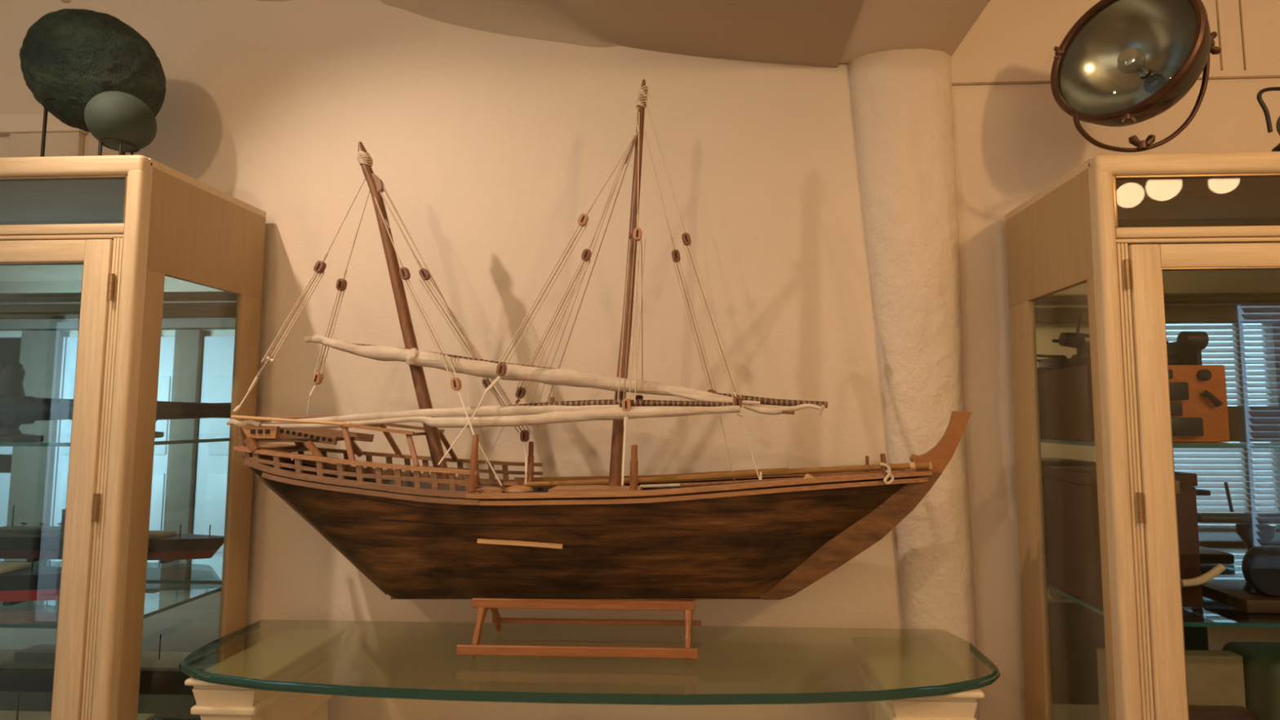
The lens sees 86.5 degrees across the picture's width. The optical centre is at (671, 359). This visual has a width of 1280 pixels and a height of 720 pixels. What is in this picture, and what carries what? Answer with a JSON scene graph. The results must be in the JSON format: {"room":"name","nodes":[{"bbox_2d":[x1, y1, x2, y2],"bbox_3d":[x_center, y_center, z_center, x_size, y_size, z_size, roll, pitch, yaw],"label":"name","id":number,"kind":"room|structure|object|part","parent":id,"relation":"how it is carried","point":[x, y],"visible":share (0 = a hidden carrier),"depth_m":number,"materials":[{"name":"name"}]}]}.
{"room":"museum","nodes":[
{"label":"museum","id":0,"kind":"room"},
{"bbox_2d":[257,0,862,67],"bbox_3d":[-2.886,-1.580,0.462,6.604,1.135,3.590,0,-5,3],"label":"ceiling","id":1,"kind":"structure","parent":0,"point":[808,33],"depth_m":1.97,"materials":[{"name":"paint"}]},
{"bbox_2d":[0,0,1279,719],"bbox_3d":[-0.403,-0.209,2.095,11.600,3.600,0.120,0,-5,3],"label":"wall","id":2,"kind":"structure","parent":0,"point":[490,149],"depth_m":2.02,"materials":[{"name":"paint"}]},
{"bbox_2d":[0,113,88,135],"bbox_3d":[-2.472,-0.739,2.162,1.265,0.059,0.030,0,-5,3],"label":"trim","id":3,"kind":"structure","parent":2,"relation":"attached to","point":[33,122],"depth_m":2.12,"materials":[{"name":"paint"}]},
{"bbox_2d":[8,132,84,157],"bbox_3d":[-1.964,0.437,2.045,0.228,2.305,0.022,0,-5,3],"label":"door","id":4,"kind":"structure","parent":2,"relation":"in","point":[57,144],"depth_m":2.12,"materials":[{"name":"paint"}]},
{"bbox_2d":[59,0,70,2],"bbox_3d":[-1.945,-1.376,2.194,0.025,0.457,0.020,0,-5,3],"label":"trim","id":5,"kind":"structure","parent":2,"relation":"attached to","point":[62,1],"depth_m":2.18,"materials":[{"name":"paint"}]},
{"bbox_2d":[848,48,979,719],"bbox_3d":[0.684,0.330,1.897,0.315,2.494,0.094,0,-5,3],"label":"column","id":6,"kind":"structure","parent":2,"relation":"attached to","point":[902,100],"depth_m":1.91,"materials":[{"name":"paint"}]},
{"bbox_2d":[839,0,990,62],"bbox_3d":[0.574,-1.598,0.300,0.344,1.126,3.590,0,-5,3],"label":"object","id":7,"kind":"structure","parent":2,"relation":"attached to","point":[879,25],"depth_m":1.84,"materials":[{"name":"paint"}]},
{"bbox_2d":[951,75,1279,85],"bbox_3d":[3.049,-0.832,1.921,4.482,0.011,0.006,0,-5,3],"label":"trim","id":8,"kind":"structure","parent":2,"relation":"attached to","point":[1262,76],"depth_m":2.01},
{"bbox_2d":[1215,0,1223,70],"bbox_3d":[1.609,-1.083,2.010,0.008,0.471,0.004,0,-5,3],"label":"trim","id":9,"kind":"structure","parent":2,"relation":"attached to","point":[1216,1],"depth_m":2.00,"materials":[{"name":"beige wood"}]},
{"bbox_2d":[1238,0,1246,70],"bbox_3d":[1.674,-1.083,2.007,0.007,0.472,0.004,0,-5,3],"label":"trim","id":10,"kind":"structure","parent":2,"relation":"attached to","point":[1239,1],"depth_m":2.00,"materials":[{"name":"beige wood"}]},
{"bbox_3d":[-0.490,1.463,0.099,11.400,0.060,3.590,0,-5,3],"label":"floor","id":11,"kind":"structure","parent":0,"visible":0},
{"bbox_2d":[0,155,266,719],"bbox_3d":[-1.952,0.549,1.777,1.429,2.038,0.465,0,-5,3],"label":"display cabinet","id":12,"kind":"object","parent":11,"relation":"on","point":[131,286],"visible":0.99,"depth_m":1.92,"materials":[{"name":"brown wood"}]},
{"bbox_2d":[0,555,61,605],"bbox_3d":[-1.945,0.531,1.756,0.945,0.180,0.110,0,-5,3],"label":"steamer","id":13,"kind":"object","parent":12,"relation":"on","point":[20,582],"visible":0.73,"depth_m":1.71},
{"bbox_2d":[0,361,73,439],"bbox_3d":[-1.726,0.107,1.821,0.560,0.208,0.150,0,-5,3],"label":"gun","id":14,"kind":"object","parent":12,"relation":"on","point":[17,409],"visible":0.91,"depth_m":1.79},
{"bbox_2d":[0,361,25,395],"bbox_3d":[-1.795,0.051,1.828,0.089,0.094,0.090,0,-5,3],"label":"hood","id":15,"kind":"object","parent":14,"relation":"attached to","point":[11,373],"depth_m":1.81,"materials":[{"name":"grey"}]},
{"bbox_3d":[-1.990,-0.254,1.632,1.233,0.052,0.023,0,-5,3],"label":"door rail","id":16,"kind":"part","parent":12,"relation":"part of","materials":[{"name":"brown wood"}]},
{"bbox_3d":[-1.981,-0.307,1.643,1.391,0.024,0.026,0,-5,3],"label":"cross rail","id":17,"kind":"part","parent":12,"relation":"part of","materials":[{"name":"brown wood"}]},
{"bbox_3d":[-1.962,-0.459,1.656,1.429,0.049,0.042,0,-5,3],"label":"cornice","id":18,"kind":"part","parent":12,"relation":"part of","materials":[{"name":"brown wood"}]},
{"bbox_2d":[0,690,163,719],"bbox_3d":[-1.927,0.926,1.742,1.180,0.160,0.160,0,-5,3],"label":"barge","id":19,"kind":"object","parent":12,"relation":"on","point":[4,714],"visible":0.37,"depth_m":1.77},
{"bbox_3d":[-1.344,0.556,1.534,0.062,1.683,0.024,0,-5,3],"label":"door","id":20,"kind":"part","parent":12,"relation":"part of","materials":[{"name":"brown wood"}]},
{"bbox_2d":[18,8,166,156],"bbox_3d":[-1.561,-0.703,1.838,0.304,0.470,0.304,0,-5,3],"label":"disc","id":21,"kind":"object","parent":12,"relation":"on","point":[68,57],"visible":0.73,"depth_m":1.74,"materials":[{"name":"black metal"}]},
{"bbox_3d":[-1.652,-0.569,1.787,0.007,0.194,0.007,2,-5,-20],"label":"leg","id":22,"kind":"part","parent":21,"relation":"part of","materials":[{"name":"black metal"}]},
{"bbox_2d":[0,580,222,628],"bbox_3d":[-1.963,0.628,1.786,1.407,0.009,0.415,0,-5,3],"label":"glass shelf","id":23,"kind":"object","parent":12,"relation":"attached to","point":[215,585],"depth_m":1.96,"materials":[{"name":"clear glass"}]},
{"bbox_2d":[0,436,229,446],"bbox_3d":[-1.963,0.217,1.820,1.407,0.009,0.415,0,-5,3],"label":"glass shelf","id":24,"kind":"object","parent":12,"relation":"attached to","point":[47,441],"depth_m":1.79,"materials":[{"name":"clear glass"}]},
{"bbox_2d":[84,91,156,155],"bbox_3d":[-1.359,-0.570,1.678,0.140,0.178,0.140,0,-5,3],"label":"float","id":25,"kind":"object","parent":12,"relation":"on","point":[121,122],"visible":1,"depth_m":1.64,"materials":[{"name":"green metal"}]},
{"bbox_3d":[-1.386,-0.507,1.649,0.005,0.049,0.005,2,-5,-20],"label":"leg","id":26,"kind":"part","parent":25,"relation":"part of","materials":[{"name":"black metal"}]},
{"bbox_3d":[-1.335,-0.508,1.646,0.005,0.049,0.005,2,-5,-20],"label":"leg","id":27,"kind":"part","parent":25,"relation":"part of","materials":[{"name":"black metal"}]},
{"bbox_3d":[-1.256,0.598,1.576,0.018,1.628,0.058,0,-5,3],"label":"post","id":28,"kind":"part","parent":12,"relation":"part of","materials":[{"name":"brown wood"}]},
{"bbox_2d":[161,718,200,719],"bbox_3d":[-1.963,1.012,1.755,1.407,0.009,0.415,0,-5,3],"label":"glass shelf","id":29,"kind":"object","parent":12,"relation":"attached to","point":[162,718],"depth_m":1.94,"materials":[{"name":"clear glass"}]},
{"bbox_3d":[-1.247,-0.332,1.837,0.018,0.267,0.425,0,-5,3],"label":"panel","id":30,"kind":"part","parent":12,"relation":"part of","materials":[{"name":"brown wood"}]},
{"bbox_3d":[-1.239,0.626,1.928,0.018,1.628,0.085,0,-5,3],"label":"post","id":31,"kind":"part","parent":12,"relation":"part of","materials":[{"name":"brown wood"}]},
{"bbox_2d":[184,627,345,719],"bbox_3d":[-0.993,1.143,1.661,0.168,0.835,0.378,0,-5,3],"label":"pedestal","id":32,"kind":"object","parent":11,"relation":"on","point":[308,655],"visible":0.86,"depth_m":1.65,"materials":[{"name":"wood"}]},
{"bbox_2d":[852,636,984,719],"bbox_3d":[0.572,1.137,1.594,0.203,0.835,0.366,0,-5,3],"label":"pedestal","id":33,"kind":"object","parent":11,"relation":"on","point":[885,663],"visible":0.84,"depth_m":1.56,"materials":[{"name":"stone"}]},
{"bbox_2d":[178,620,999,705],"bbox_3d":[-0.207,0.708,1.615,1.901,0.021,0.458,0,-5,3],"label":"glass tabletop","id":34,"kind":"object","parent":33,"relation":"on","point":[265,685],"visible":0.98,"depth_m":1.40,"materials":[{"name":"glass"}]},
{"bbox_2d":[456,597,701,663],"bbox_3d":[-0.209,0.638,1.665,0.561,0.125,0.235,0,-5,3],"label":"stand","id":35,"kind":"object","parent":34,"relation":"on","point":[688,606],"visible":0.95,"depth_m":1.61,"materials":[{"name":"brown wood"}]},
{"bbox_3d":[-0.458,0.641,1.612,0.021,0.111,0.084,0,-5,3],"label":"leg","id":36,"kind":"part","parent":35,"relation":"part of","materials":[{"name":"brown wood"}]},
{"bbox_3d":[-0.452,0.651,1.740,0.021,0.111,0.084,0,-5,3],"label":"leg","id":37,"kind":"part","parent":35,"relation":"part of","materials":[{"name":"brown wood"}]},
{"bbox_3d":[-0.213,0.583,1.623,0.537,0.022,0.010,0,-5,3],"label":"cradle rail","id":38,"kind":"part","parent":35,"relation":"part of","materials":[{"name":"brown wood"}]},
{"bbox_2d":[226,79,972,599],"bbox_3d":[-0.188,-0.074,1.723,1.837,1.336,0.320,0,-5,3],"label":"model ship","id":39,"kind":"object","parent":35,"relation":"on","point":[766,534],"visible":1,"depth_m":1.62,"materials":[{"name":"brown wood"}]},
{"bbox_3d":[-1.003,0.242,1.644,0.019,0.040,0.008,0,-5,3],"label":"rail post","id":40,"kind":"part","parent":39,"relation":"part of","materials":[{"name":"brown wood"}]},
{"bbox_3d":[-0.946,0.251,1.630,0.019,0.047,0.008,0,-5,3],"label":"rail post","id":41,"kind":"part","parent":39,"relation":"part of","materials":[{"name":"brown wood"}]},
{"bbox_3d":[-0.888,0.257,1.617,0.019,0.050,0.008,0,-5,3],"label":"rail post","id":42,"kind":"part","parent":39,"relation":"part of","materials":[{"name":"brown wood"}]},
{"bbox_3d":[-0.995,0.257,1.825,0.019,0.040,0.008,0,-5,3],"label":"rail post","id":43,"kind":"part","parent":39,"relation":"part of","materials":[{"name":"brown wood"}]},
{"bbox_3d":[-0.831,0.262,1.606,0.019,0.052,0.008,0,-5,3],"label":"rail post","id":44,"kind":"part","parent":39,"relation":"part of","materials":[{"name":"brown wood"}]},
{"bbox_3d":[-0.936,0.267,1.831,0.019,0.047,0.008,0,-5,3],"label":"rail post","id":45,"kind":"part","parent":39,"relation":"part of","materials":[{"name":"brown wood"}]},
{"bbox_3d":[-0.778,0.267,1.598,0.019,0.053,0.008,0,-5,3],"label":"rail post","id":46,"kind":"part","parent":39,"relation":"part of","materials":[{"name":"brown wood"}]},
{"bbox_3d":[-0.877,0.275,1.837,0.019,0.050,0.008,0,-5,3],"label":"rail post","id":47,"kind":"part","parent":39,"relation":"part of","materials":[{"name":"brown wood"}]},
{"bbox_3d":[-0.750,0.237,1.602,0.614,0.059,0.030,-1,-5,9],"label":"rail","id":48,"kind":"part","parent":39,"relation":"part of","materials":[{"name":"brown wood"}]},
{"bbox_3d":[-0.729,0.271,1.591,0.019,0.054,0.008,0,-5,3],"label":"rail post","id":49,"kind":"part","parent":39,"relation":"part of","materials":[{"name":"brown wood"}]},
{"bbox_3d":[-0.736,0.261,1.598,0.584,0.059,0.019,-1,-5,8],"label":"rail","id":50,"kind":"part","parent":39,"relation":"part of","materials":[{"name":"brown wood"}]},
{"bbox_3d":[-0.819,0.281,1.842,0.019,0.052,0.008,0,-5,3],"label":"rail post","id":51,"kind":"part","parent":39,"relation":"part of","materials":[{"name":"brown wood"}]},
{"bbox_3d":[-0.681,0.274,1.584,0.019,0.055,0.008,0,-5,3],"label":"rail post","id":52,"kind":"part","parent":39,"relation":"part of","materials":[{"name":"brown wood"}]},
{"bbox_3d":[-0.766,0.287,1.845,0.019,0.053,0.008,0,-5,3],"label":"rail post","id":53,"kind":"part","parent":39,"relation":"part of","materials":[{"name":"brown wood"}]},
{"bbox_3d":[-0.634,0.278,1.577,0.019,0.056,0.008,0,-5,3],"label":"rail post","id":54,"kind":"part","parent":39,"relation":"part of","materials":[{"name":"brown wood"}]},
{"bbox_3d":[-0.717,0.292,1.847,0.019,0.054,0.008,0,-5,3],"label":"rail post","id":55,"kind":"part","parent":39,"relation":"part of","materials":[{"name":"brown wood"}]},
{"bbox_3d":[-0.698,0.258,1.843,0.695,0.061,0.033,0,-5,-3],"label":"rail","id":56,"kind":"part","parent":39,"relation":"part of","materials":[{"name":"brown wood"}]},
{"bbox_3d":[-0.588,0.281,1.572,0.019,0.057,0.008,0,-5,3],"label":"rail post","id":57,"kind":"part","parent":39,"relation":"part of","materials":[{"name":"brown wood"}]},
{"bbox_3d":[-0.684,0.282,1.842,0.665,0.061,0.021,0,-5,-3],"label":"rail","id":58,"kind":"part","parent":39,"relation":"part of","materials":[{"name":"brown wood"}]},
{"bbox_3d":[-0.669,0.296,1.848,0.019,0.055,0.008,0,-5,3],"label":"rail post","id":59,"kind":"part","parent":39,"relation":"part of","materials":[{"name":"brown wood"}]},
{"bbox_3d":[-0.546,0.284,1.567,0.019,0.057,0.008,0,-5,3],"label":"rail post","id":60,"kind":"part","parent":39,"relation":"part of","materials":[{"name":"brown wood"}]},
{"bbox_3d":[-0.504,0.286,1.563,0.019,0.057,0.008,0,-5,3],"label":"rail post","id":61,"kind":"part","parent":39,"relation":"part of","materials":[{"name":"brown wood"}]},
{"bbox_3d":[-0.575,0.304,1.850,0.019,0.057,0.008,0,-5,3],"label":"rail post","id":62,"kind":"part","parent":39,"relation":"part of","materials":[{"name":"brown wood"}]},
{"bbox_3d":[-0.466,0.287,1.560,0.019,0.056,0.008,0,-5,3],"label":"rail post","id":63,"kind":"part","parent":39,"relation":"part of","materials":[{"name":"brown wood"}]},
{"bbox_3d":[-0.455,0.236,1.561,0.021,0.130,0.017,0,-5,3],"label":"post","id":64,"kind":"part","parent":39,"relation":"part of","materials":[{"name":"brown wood"}]},
{"bbox_3d":[-0.533,0.307,1.850,0.019,0.057,0.008,0,-5,3],"label":"rail post","id":65,"kind":"part","parent":39,"relation":"part of","materials":[{"name":"brown wood"}]},
{"bbox_3d":[-0.491,0.309,1.850,0.019,0.057,0.008,0,-5,3],"label":"rail post","id":66,"kind":"part","parent":39,"relation":"part of","materials":[{"name":"brown wood"}]},
{"bbox_3d":[-0.453,0.311,1.849,0.019,0.056,0.008,0,-5,3],"label":"rail post","id":67,"kind":"part","parent":39,"relation":"part of","materials":[{"name":"brown wood"}]},
{"bbox_3d":[-0.374,0.271,1.803,0.017,0.109,0.017,0,-5,3],"label":"post","id":68,"kind":"part","parent":39,"relation":"part of","materials":[{"name":"brown wood"}]},
{"bbox_3d":[-0.089,0.251,1.591,0.020,0.104,0.019,0,-5,3],"label":"post","id":69,"kind":"part","parent":39,"relation":"part of","materials":[{"name":"brown wood"}]},
{"bbox_3d":[0.429,0.425,1.652,0.450,0.305,0.026,0,-5,3],"label":"stem","id":70,"kind":"part","parent":39,"relation":"part of","materials":[{"name":"brown wood"}]},
{"bbox_3d":[-0.209,0.591,1.715,0.537,0.022,0.010,0,-5,3],"label":"cradle rail","id":71,"kind":"part","parent":35,"relation":"part of","materials":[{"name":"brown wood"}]},
{"bbox_3d":[0.038,0.639,1.588,0.021,0.111,0.084,0,-5,3],"label":"leg","id":72,"kind":"part","parent":35,"relation":"part of","materials":[{"name":"brown wood"}]},
{"bbox_2d":[1004,151,1279,719],"bbox_3d":[1.736,0.555,1.603,1.586,1.997,0.465,0,-5,3],"label":"display cabinet","id":73,"kind":"object","parent":11,"relation":"on","point":[1150,249],"depth_m":1.69,"materials":[{"name":"brown wood"}]},
{"bbox_3d":[0.962,0.637,1.808,0.018,1.587,0.115,0,-5,3],"label":"post","id":74,"kind":"part","parent":73,"relation":"part of","materials":[{"name":"brown wood"}]},
{"bbox_3d":[0.955,-0.300,1.730,0.018,0.267,0.425,0,-5,3],"label":"panel","id":75,"kind":"part","parent":73,"relation":"part of","materials":[{"name":"brown wood"}]},
{"bbox_3d":[0.945,0.608,1.457,0.018,1.587,0.030,0,-5,3],"label":"post","id":76,"kind":"part","parent":73,"relation":"part of","materials":[{"name":"brown wood"}]},
{"bbox_2d":[1041,466,1203,607],"bbox_3d":[1.094,0.422,1.667,0.244,0.302,0.235,0,-5,3],"label":"case","id":77,"kind":"object","parent":73,"relation":"on","point":[1071,495],"visible":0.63,"depth_m":1.61,"materials":[{"name":"brown wood"}]},
{"bbox_3d":[1.094,0.286,1.683,0.244,0.029,0.226,0,-5,3],"label":"lid","id":78,"kind":"part","parent":77,"relation":"part of","materials":[{"name":"wood"}]},
{"bbox_2d":[1050,0,1221,152],"bbox_3d":[1.128,-0.672,1.666,0.346,0.461,0.267,-3,-5,29],"label":"searchlight","id":79,"kind":"object","parent":73,"relation":"on","point":[1122,63],"visible":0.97,"depth_m":1.68,"materials":[{"name":"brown metal"}]},
{"bbox_3d":[1.138,-0.731,1.680,0.060,0.060,0.101,-4,-6,40],"label":"bulb","id":80,"kind":"part","parent":79,"relation":"part of","materials":[{"name":"clear glass"}]},
{"bbox_3d":[1.116,-0.590,1.586,0.119,0.072,0.029,1,-5,-9],"label":"handle","id":81,"kind":"part","parent":79,"relation":"part of","materials":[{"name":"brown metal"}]},
{"bbox_2d":[1043,313,1229,442],"bbox_3d":[1.118,0.042,1.669,0.324,0.310,0.240,0,-5,3],"label":"box","id":82,"kind":"object","parent":73,"relation":"on","point":[1197,391],"visible":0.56,"depth_m":1.58,"materials":[{"name":"red wood"}]},
{"bbox_3d":[1.132,0.117,1.779,0.306,0.177,0.008,0,-5,3],"label":"panel","id":83,"kind":"part","parent":82,"relation":"part of","materials":[{"name":"red wood"}]},
{"bbox_3d":[0.981,0.110,1.685,0.012,0.177,0.200,0,-5,3],"label":"panel","id":84,"kind":"part","parent":82,"relation":"part of","materials":[{"name":"red wood"}]},
{"bbox_3d":[1.080,-0.040,1.740,0.207,0.029,0.009,0,-5,3],"label":"arm","id":85,"kind":"part","parent":82,"relation":"part of"},
{"bbox_3d":[0.991,-0.081,1.657,0.022,0.066,0.008,0,-5,3],"label":"rod","id":86,"kind":"part","parent":82,"relation":"part of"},
{"bbox_3d":[1.075,-0.050,1.621,0.207,0.029,0.009,0,-5,3],"label":"arm","id":87,"kind":"part","parent":82,"relation":"part of"},
{"bbox_3d":[1.222,0.035,1.559,0.026,0.026,0.016,0,-5,3],"label":"knob","id":88,"kind":"part","parent":82,"relation":"part of","materials":[{"name":"grey metal"}]},
{"bbox_3d":[1.029,0.567,1.421,0.062,1.642,0.024,0,-5,3],"label":"door","id":89,"kind":"part","parent":73,"relation":"part of","materials":[{"name":"brown wood"}]},
{"bbox_2d":[1040,437,1279,448],"bbox_3d":[1.748,0.200,1.646,1.564,0.009,0.415,0,-5,3],"label":"glass shelf","id":90,"kind":"object","parent":73,"relation":"attached to","point":[1234,442],"depth_m":1.55,"materials":[{"name":"clear glass"}]},
{"bbox_2d":[1046,575,1279,627],"bbox_3d":[1.748,0.574,1.615,1.564,0.009,0.415,0,-5,3],"label":"glass shelf","id":91,"kind":"object","parent":73,"relation":"attached to","point":[1219,578],"depth_m":1.51,"materials":[{"name":"clear glass"}]},
{"bbox_2d":[1096,648,1255,719],"bbox_3d":[1.178,0.843,1.583,0.310,0.300,0.080,0,-5,3],"label":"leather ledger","id":92,"kind":"object","parent":73,"relation":"on","point":[1215,678],"visible":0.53,"depth_m":1.59,"materials":[{"name":"leather"},{"name":"paper"}]},
{"bbox_3d":[1.727,-0.433,1.480,1.586,0.049,0.042,0,-5,3],"label":"cornice","id":93,"kind":"part","parent":73,"relation":"part of","materials":[{"name":"brown wood"}]},
{"bbox_3d":[1.746,-0.281,1.464,1.548,0.024,0.026,0,-5,3],"label":"cross rail","id":94,"kind":"part","parent":73,"relation":"part of","materials":[{"name":"brown wood"}]},
{"bbox_3d":[1.165,0.472,1.493,0.096,0.051,0.015,0,-5,3],"label":"curved handle","id":95,"kind":"part","parent":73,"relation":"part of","materials":[{"name":"beige wood"}]},
{"bbox_3d":[1.754,-0.228,1.453,1.390,0.052,0.023,0,-5,3],"label":"door rail","id":96,"kind":"part","parent":73,"relation":"part of","materials":[{"name":"brown wood"}]},
{"bbox_2d":[1197,482,1279,613],"bbox_3d":[1.425,0.426,1.589,0.418,0.281,0.192,0,-5,3],"label":"instrument","id":97,"kind":"object","parent":73,"relation":"on","point":[1260,565],"visible":0.85,"depth_m":1.55,"materials":[{"name":"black metal"}]},
{"bbox_3d":[1.294,0.319,1.580,0.017,0.069,0.007,0,-5,3],"label":"rod","id":98,"kind":"part","parent":97,"relation":"part of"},
{"bbox_2d":[1222,641,1279,719],"bbox_3d":[1.430,0.836,1.577,0.230,0.311,0.188,0,-5,3],"label":"case","id":99,"kind":"object","parent":73,"relation":"on","point":[1261,660],"visible":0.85,"depth_m":1.56,"materials":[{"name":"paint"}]},
{"bbox_2d":[1256,86,1279,151],"bbox_3d":[1.445,-0.545,1.604,0.131,0.197,0.090,0,-5,3],"label":"lantern","id":100,"kind":"object","parent":73,"relation":"on","point":[1277,148],"visible":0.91,"depth_m":1.60,"materials":[{"name":"black metal"}]}
]}

